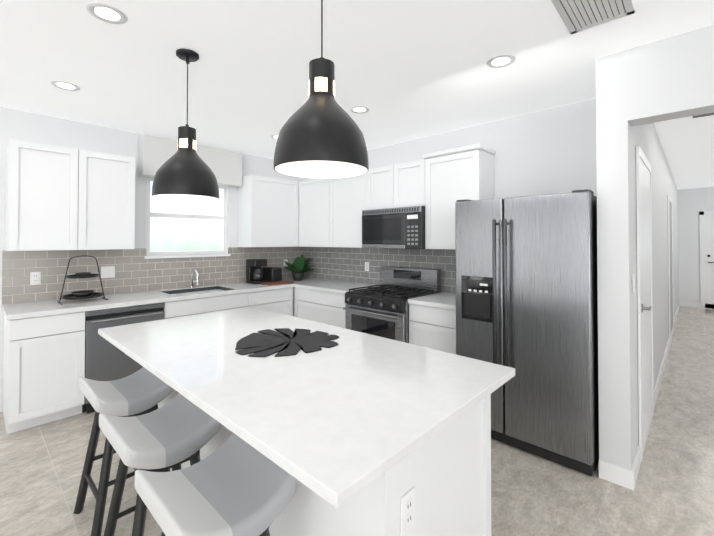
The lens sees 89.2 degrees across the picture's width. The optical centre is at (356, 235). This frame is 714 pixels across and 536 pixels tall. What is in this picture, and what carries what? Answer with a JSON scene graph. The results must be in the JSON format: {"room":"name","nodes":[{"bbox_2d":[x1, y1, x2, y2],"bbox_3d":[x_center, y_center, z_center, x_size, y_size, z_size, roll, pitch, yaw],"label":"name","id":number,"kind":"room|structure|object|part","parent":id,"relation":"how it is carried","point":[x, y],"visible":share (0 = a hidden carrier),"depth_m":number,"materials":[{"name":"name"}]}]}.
{"room":"kitchen","nodes":[
{"label":"kitchen","id":0,"kind":"room"},
{"bbox_2d":[0,107,302,411],"bbox_3d":[-3.337,0.198,2.922,0.160,2.620,7.500,-1,-1,43],"label":"wall","id":1,"kind":"structure","parent":0,"point":[30,127],"depth_m":3.56,"materials":[{"name":"white paint"}]},
{"bbox_2d":[5,139,134,250],"bbox_3d":[-2.609,-0.324,3.344,0.330,0.905,0.900,-1,-1,43],"label":"upper cabinet","id":2,"kind":"object","parent":1,"relation":"attached to","point":[61,198],"depth_m":3.18,"materials":[{"name":"white wood"}]},
{"bbox_2d":[2,247,301,304],"bbox_3d":[-1.933,0.361,4.295,0.008,0.530,3.255,-1,-1,43],"label":"tile backsplash","id":3,"kind":"structure","parent":1,"relation":"attached to","point":[135,271],"depth_m":3.74,"materials":[{"name":"grey tile"}]},
{"bbox_2d":[30,272,40,284],"bbox_3d":[-2.893,0.382,3.258,0.007,0.115,0.072,-1,-1,43],"label":"electrical outlet plate","id":4,"kind":"object","parent":3,"relation":"attached to","point":[35,277],"depth_m":3.26,"materials":[{"name":"white plastic"}]},
{"bbox_2d":[101,266,114,277],"bbox_3d":[-2.517,0.368,3.659,0.008,0.115,0.118,-1,-1,43],"label":"electrical outlet plate","id":5,"kind":"object","parent":3,"relation":"attached to","point":[106,272],"depth_m":3.66,"materials":[{"name":"white plastic"}]},
{"bbox_2d":[144,177,230,258],"bbox_3d":[-1.991,-0.195,4.298,0.130,0.898,0.980,-1,-1,43],"label":"window","id":6,"kind":"structure","parent":1,"relation":"in","point":[186,254],"depth_m":4.28,"materials":[{"name":"white plastic"}]},
{"bbox_2d":[139,134,241,186],"bbox_3d":[-1.900,-0.847,4.248,0.137,0.425,1.140,-1,-1,43],"label":"window valance","id":7,"kind":"object","parent":1,"relation":"attached to","point":[156,153],"visible":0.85,"depth_m":4.23,"materials":[{"name":"fabric"}]},
{"bbox_2d":[238,175,297,246],"bbox_3d":[-1.151,-0.304,4.854,0.391,0.905,0.759,-1,-1,43],"label":"upper cabinet","id":8,"kind":"object","parent":1,"relation":"attached to","point":[267,206],"depth_m":4.68,"materials":[{"name":"white wood"}]},
{"bbox_2d":[0,306,713,535],"bbox_3d":[2.443,1.555,2.695,8.960,0.100,15.100,-1,-1,43],"label":"floor","id":9,"kind":"structure","parent":0,"point":[42,466],"depth_m":2.21,"materials":[{"name":"tile"}]},
{"bbox_2d":[3,311,89,433],"bbox_3d":[-2.652,1.071,3.065,0.623,0.878,0.461,-1,-1,43],"label":"base cabinet","id":10,"kind":"object","parent":9,"relation":"on","point":[44,360],"depth_m":2.85,"materials":[{"name":"white wood"}]},
{"bbox_2d":[2,277,321,318],"bbox_3d":[-1.703,0.623,4.073,0.637,0.040,3.252,-1,-1,43],"label":"countertop","id":11,"kind":"structure","parent":10,"relation":"on","point":[49,307],"depth_m":3.32,"materials":[{"name":"white stone"}]},
{"bbox_2d":[57,255,107,304],"bbox_3d":[-2.493,0.385,3.294,0.302,0.413,0.339,-1,-1,43],"label":"tiered stand","id":12,"kind":"object","parent":11,"relation":"on","point":[83,294],"visible":1,"depth_m":3.25,"materials":[{"name":"black metal"}]},
{"bbox_2d":[191,270,198,286],"bbox_3d":[-1.849,0.496,4.177,0.194,0.218,0.108,-1,-1,43],"label":"faucet","id":13,"kind":"object","parent":11,"relation":"on","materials":[{"name":"silver metal"}]},
{"bbox_2d":[166,287,237,294],"bbox_3d":[-1.745,0.720,4.000,0.483,0.229,0.684,-1,-1,43],"label":"sink","id":14,"kind":"object","parent":11,"relation":"in","point":[190,290],"depth_m":4.16,"materials":[{"name":"silver metal"}]},
{"bbox_2d":[246,259,266,283],"bbox_3d":[-1.292,0.455,4.662,0.220,0.310,0.180,-1,-1,43],"label":"coffee maker","id":15,"kind":"object","parent":11,"relation":"on","point":[254,273],"visible":1,"depth_m":4.60,"materials":[{"name":"black plastic"}]},
{"bbox_2d":[262,267,281,281],"bbox_3d":[-1.142,0.517,4.850,0.260,0.192,0.160,-1,-1,43],"label":"toaster","id":16,"kind":"object","parent":11,"relation":"on","point":[272,274],"visible":0.94,"depth_m":4.77,"materials":[{"name":"black metal"}]},
{"bbox_2d":[260,281,293,285],"bbox_3d":[-1.014,0.601,4.605,0.200,0.018,0.380,-1,-1,43],"label":"cutting board","id":17,"kind":"object","parent":11,"relation":"on","point":[276,283],"visible":1,"depth_m":4.58,"materials":[{"name":"brown wood"}]},
{"bbox_2d":[280,254,313,280],"bbox_3d":[-0.815,0.439,5.056,0.459,0.354,0.474,-1,-1,43],"label":"potted plant","id":18,"kind":"object","parent":11,"relation":"on","point":[298,267],"visible":1,"depth_m":4.95,"materials":[{"name":"green plant"}]},
{"bbox_2d":[73,367,173,535],"bbox_3d":[-1.255,1.133,1.972,0.402,0.732,0.402,-1,-1,43],"label":"stool","id":19,"kind":"object","parent":9,"relation":"on","point":[142,391],"visible":0.69,"depth_m":1.89,"materials":[{"name":"black"}]},
{"bbox_3d":[-1.255,0.839,1.976,0.400,0.144,0.370,-1,-1,43],"label":"seat","id":20,"kind":"part","parent":19,"relation":"part of","materials":[{"name":"grey fabric"}]},
{"bbox_2d":[86,303,173,413],"bbox_3d":[-2.283,1.076,3.458,0.623,0.878,0.738,-1,-1,43],"label":"base cabinet","id":21,"kind":"object","parent":9,"relation":"on","point":[104,361],"depth_m":3.16,"materials":[{"name":"white metal"}]},
{"bbox_2d":[84,302,163,413],"bbox_3d":[-2.255,1.077,3.432,0.646,0.876,0.610,-1,-1,43],"label":"dishwasher","id":22,"kind":"object","parent":21,"relation":"in","point":[103,361],"depth_m":3.14,"materials":[{"name":"black metal"}]},
{"bbox_2d":[99,393,220,535],"bbox_3d":[-0.849,1.127,1.558,0.402,0.732,0.402,-1,-1,43],"label":"stool","id":23,"kind":"object","parent":9,"relation":"on","point":[177,431],"visible":0.85,"depth_m":1.50,"materials":[{"name":"black"}]},
{"bbox_3d":[-0.849,0.833,1.562,0.400,0.144,0.370,-1,-1,43],"label":"seat","id":24,"kind":"part","parent":23,"relation":"part of","materials":[{"name":"grey fabric"}]},
{"bbox_2d":[174,291,253,317],"bbox_3d":[-1.748,1.084,4.030,0.623,0.878,0.951,-1,-1,43],"label":"base cabinet","id":25,"kind":"object","parent":9,"relation":"on","point":[184,307],"depth_m":3.83,"materials":[{"name":"white wood"}]},
{"bbox_2d":[134,433,296,535],"bbox_3d":[-0.458,1.122,1.171,0.402,0.732,0.402,-1,-1,43],"label":"stool","id":26,"kind":"object","parent":9,"relation":"on","point":[233,484],"visible":0.9,"depth_m":1.13,"materials":[{"name":"black"}]},
{"bbox_2d":[254,287,289,314],"bbox_3d":[-1.262,1.090,4.548,0.623,0.878,0.704,-1,-1,43],"label":"base cabinet","id":27,"kind":"object","parent":9,"relation":"on","point":[275,301],"depth_m":4.38,"materials":[{"name":"white wood"}]},
{"bbox_2d":[298,287,345,327],"bbox_3d":[-0.225,1.090,4.486,0.975,0.878,0.620,-1,-1,43],"label":"base cabinet","id":28,"kind":"object","parent":9,"relation":"on","point":[325,307],"depth_m":4.25,"materials":[{"name":"white wood"}]},
{"bbox_2d":[294,279,377,294],"bbox_3d":[-0.226,0.629,4.481,0.961,0.040,0.637,-1,-1,43],"label":"countertop","id":29,"kind":"structure","parent":28,"relation":"on","point":[339,288],"depth_m":4.41,"materials":[{"name":"white stone"}]},
{"bbox_2d":[158,390,490,535],"bbox_3d":[-0.399,1.052,1.962,2.014,0.887,0.734,-1,-1,43],"label":"kitchen island","id":30,"kind":"object","parent":9,"relation":"on","point":[443,489],"depth_m":1.26,"materials":[{"name":"white"}]},
{"bbox_2d":[98,306,514,509],"bbox_3d":[-0.465,0.591,1.904,2.148,0.032,1.060,-1,-1,43],"label":"island countertop","id":31,"kind":"structure","parent":30,"relation":"on","point":[337,419],"depth_m":1.34,"materials":[{"name":"white stone"}]},
{"bbox_2d":[235,328,338,356],"bbox_3d":[-0.405,0.572,1.971,0.555,0.006,0.553,-1,-1,43],"label":"placemat","id":32,"kind":"object","parent":31,"relation":"on","point":[280,341],"visible":0.96,"depth_m":1.93,"materials":[{"name":"black plastic"}]},
{"bbox_2d":[343,266,439,342],"bbox_3d":[0.355,0.937,3.824,0.770,1.165,0.716,-1,-1,43],"label":"gas range","id":33,"kind":"object","parent":9,"relation":"on","point":[382,310],"visible":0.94,"depth_m":3.70,"materials":[{"name":"silver metal"}]},
{"bbox_2d":[408,303,455,353],"bbox_3d":[0.903,1.076,3.428,0.561,0.878,0.620,-1,-1,43],"label":"base cabinet","id":34,"kind":"object","parent":9,"relation":"on","point":[429,327],"depth_m":3.23,"materials":[{"name":"white wood"}]},
{"bbox_2d":[408,292,455,310],"bbox_3d":[0.901,0.615,3.425,0.571,0.040,0.637,-1,-1,43],"label":"countertop","id":35,"kind":"structure","parent":34,"relation":"on","point":[447,301],"depth_m":3.32,"materials":[{"name":"white stone"}]},
{"bbox_2d":[455,189,598,475],"bbox_3d":[1.354,0.613,2.796,0.910,1.787,0.880,-1,-1,43],"label":"fridge","id":36,"kind":"object","parent":9,"relation":"on","point":[526,291],"visible":0.79,"depth_m":2.43,"materials":[{"name":"grey metal"}]},
{"bbox_2d":[0,0,713,189],"bbox_3d":[2.443,-1.165,2.731,8.960,0.100,15.100,-1,-1,43],"label":"ceiling","id":37,"kind":"structure","parent":0,"point":[407,70],"depth_m":2.35,"materials":[{"name":"white paint"}]},
{"bbox_2d":[51,81,80,90],"bbox_3d":[-2.161,-1.111,2.687,0.174,0.003,0.174,0,-1,16],"label":"recessed light","id":38,"kind":"object","parent":37,"relation":"in","point":[63,85],"depth_m":2.68,"materials":[{"name":"white plastic"}]},
{"bbox_2d":[86,2,127,23],"bbox_3d":[-1.263,-1.122,1.832,0.174,0.003,0.174,-1,-1,34],"label":"recessed light","id":39,"kind":"object","parent":37,"relation":"in","point":[106,13],"depth_m":1.83,"materials":[{"name":"white"}]},
{"bbox_2d":[152,48,218,200],"bbox_3d":[-1.043,-0.675,2.223,0.374,0.887,0.374,-1,-1,43],"label":"pendant light","id":40,"kind":"object","parent":37,"relation":"hanging from","point":[184,172],"visible":1,"depth_m":2.13,"materials":[{"name":"black metal"}]},
{"bbox_2d":[274,0,368,178],"bbox_3d":[-0.140,-0.694,1.446,0.374,0.870,0.374,-1,-1,43],"label":"pendant light","id":41,"kind":"object","parent":37,"relation":"hanging from","point":[320,135],"visible":1,"depth_m":1.33,"materials":[{"name":"black metal"}]},
{"bbox_2d":[350,106,369,112],"bbox_3d":[0.023,-1.104,3.176,0.174,0.003,0.174,-1,-1,34],"label":"recessed light","id":42,"kind":"object","parent":37,"relation":"in","point":[357,109],"depth_m":3.17,"materials":[{"name":"white"}]},
{"bbox_2d":[486,55,515,67],"bbox_3d":[0.921,-1.116,2.320,0.174,0.003,0.174,-1,-1,34],"label":"recessed light","id":43,"kind":"object","parent":37,"relation":"in","point":[499,61],"depth_m":2.32,"materials":[{"name":"white plastic"}]},
{"bbox_2d":[550,0,634,34],"bbox_3d":[1.131,-1.120,1.740,0.280,0.009,0.460,-1,-1,43],"label":"ceiling vent","id":44,"kind":"object","parent":37,"relation":"in","point":[576,16],"visible":1,"depth_m":1.80,"materials":[{"name":"white metal"}]},
{"bbox_2d":[693,113,713,117],"bbox_3d":[3.466,-1.105,3.025,0.970,0.005,0.090,-1,-1,43],"label":"ceiling vent","id":45,"kind":"object","parent":37,"relation":"in","point":[703,115],"visible":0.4,"depth_m":3.31,"materials":[{"name":"grey"}]},
{"bbox_2d":[303,98,596,198],"bbox_3d":[0.654,0.215,4.212,3.900,2.620,0.160,-1,-1,43],"label":"wall","id":46,"kind":"structure","parent":0,"point":[548,151],"depth_m":3.25,"materials":[{"name":"white paint"}]},
{"bbox_2d":[298,169,369,247],"bbox_3d":[-0.246,-0.306,4.681,1.333,0.905,0.391,-1,-1,43],"label":"upper cabinet","id":47,"kind":"object","parent":46,"relation":"attached to","point":[329,210],"depth_m":4.56,"materials":[{"name":"white wood"}]},
{"bbox_2d":[302,247,455,293],"bbox_3d":[0.261,0.363,4.463,2.940,0.530,0.008,-1,-1,43],"label":"tile backsplash","id":48,"kind":"structure","parent":46,"relation":"attached to","point":[345,264],"depth_m":4.53,"materials":[{"name":"grey tile"}]},
{"bbox_2d":[365,262,368,270],"bbox_3d":[0.124,0.390,4.579,0.072,0.115,0.007,-1,-1,43],"label":"outlet plates","id":49,"kind":"object","parent":48,"relation":"attached to","point":[366,266],"visible":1,"depth_m":4.57,"materials":[{"name":"white plastic"}]},
{"bbox_2d":[370,153,425,209],"bbox_3d":[0.506,-0.557,4.021,0.790,0.522,0.330,-1,-1,43],"label":"upper cabinet","id":50,"kind":"object","parent":46,"relation":"attached to","point":[402,184],"depth_m":3.86,"materials":[{"name":"white wood"}]},
{"bbox_2d":[362,206,424,248],"bbox_3d":[0.479,-0.077,3.984,0.784,0.427,0.411,-1,-1,43],"label":"microwave","id":51,"kind":"object","parent":50,"relation":"attached to","point":[397,228],"visible":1,"depth_m":3.78,"materials":[{"name":"black"}]},
{"bbox_2d":[425,143,495,248],"bbox_3d":[0.979,-0.346,3.575,0.624,0.955,0.330,-1,-1,43],"label":"upper cabinet","id":52,"kind":"object","parent":46,"relation":"attached to","point":[464,172],"depth_m":3.45,"materials":[{"name":"white wood"}]},
{"bbox_2d":[596,50,678,469],"bbox_3d":[4.375,0.228,5.213,0.160,2.620,8.210,-1,-1,43],"label":"wall","id":53,"kind":"structure","parent":0,"point":[619,138],"depth_m":2.24,"materials":[{"name":"white paint"}]},
{"bbox_2d":[632,274,634,293],"bbox_3d":[1.732,0.299,2.264,0.009,0.120,0.075,-1,-1,43],"label":"light switch","id":54,"kind":"object","parent":53,"relation":"attached to","point":[633,283],"visible":0.98,"depth_m":2.25,"materials":[{"name":"white plastic"}]},
{"bbox_2d":[636,145,653,461],"bbox_3d":[2.224,0.451,2.750,0.060,2.110,0.940,-1,-1,43],"label":"hall door","id":55,"kind":"structure","parent":53,"relation":"in","point":[644,287],"depth_m":2.67,"materials":[{"name":"white wood"}]},
{"bbox_2d":[628,301,680,490],"bbox_3d":[4.434,1.485,5.131,0.014,0.105,8.224,-1,-1,43],"label":"baseboard","id":56,"kind":"structure","parent":53,"relation":"attached to","point":[633,473],"depth_m":2.78,"materials":[{"name":"white wood"}]},
{"bbox_2d":[668,195,673,344],"bbox_3d":[4.752,0.487,5.479,0.015,2.110,1.020,-1,-1,43],"label":"hall door","id":57,"kind":"structure","parent":53,"relation":"in","point":[670,265],"depth_m":5.45,"materials":[{"name":"white wood"}]},
{"bbox_2d":[627,24,713,126],"bbox_3d":[2.246,-0.913,1.706,1.550,0.430,0.160,-1,-1,43],"label":"wall","id":58,"kind":"structure","parent":0,"point":[670,78],"depth_m":2.04,"materials":[{"name":"white paint"}]},
{"bbox_2d":[678,187,713,302],"bbox_3d":[7.861,0.261,7.681,1.870,2.620,0.160,-1,-1,43],"label":"wall","id":59,"kind":"structure","parent":0,"point":[693,203],"depth_m":8.01,"materials":[{"name":"white paint"}]},
{"bbox_2d":[680,301,713,308],"bbox_3d":[7.798,1.517,7.604,1.500,0.105,0.014,-1,-1,43],"label":"baseboard","id":60,"kind":"structure","parent":59,"relation":"attached to","point":[686,304],"depth_m":7.97,"materials":[{"name":"white wood"}]},
{"bbox_2d":[699,211,713,308],"bbox_3d":[7.853,0.519,7.523,1.050,2.100,0.071,-1,-1,43],"label":"front door","id":61,"kind":"structure","parent":59,"relation":"in","point":[706,218],"depth_m":7.83,"materials":[{"name":"white wood"}]}
]}

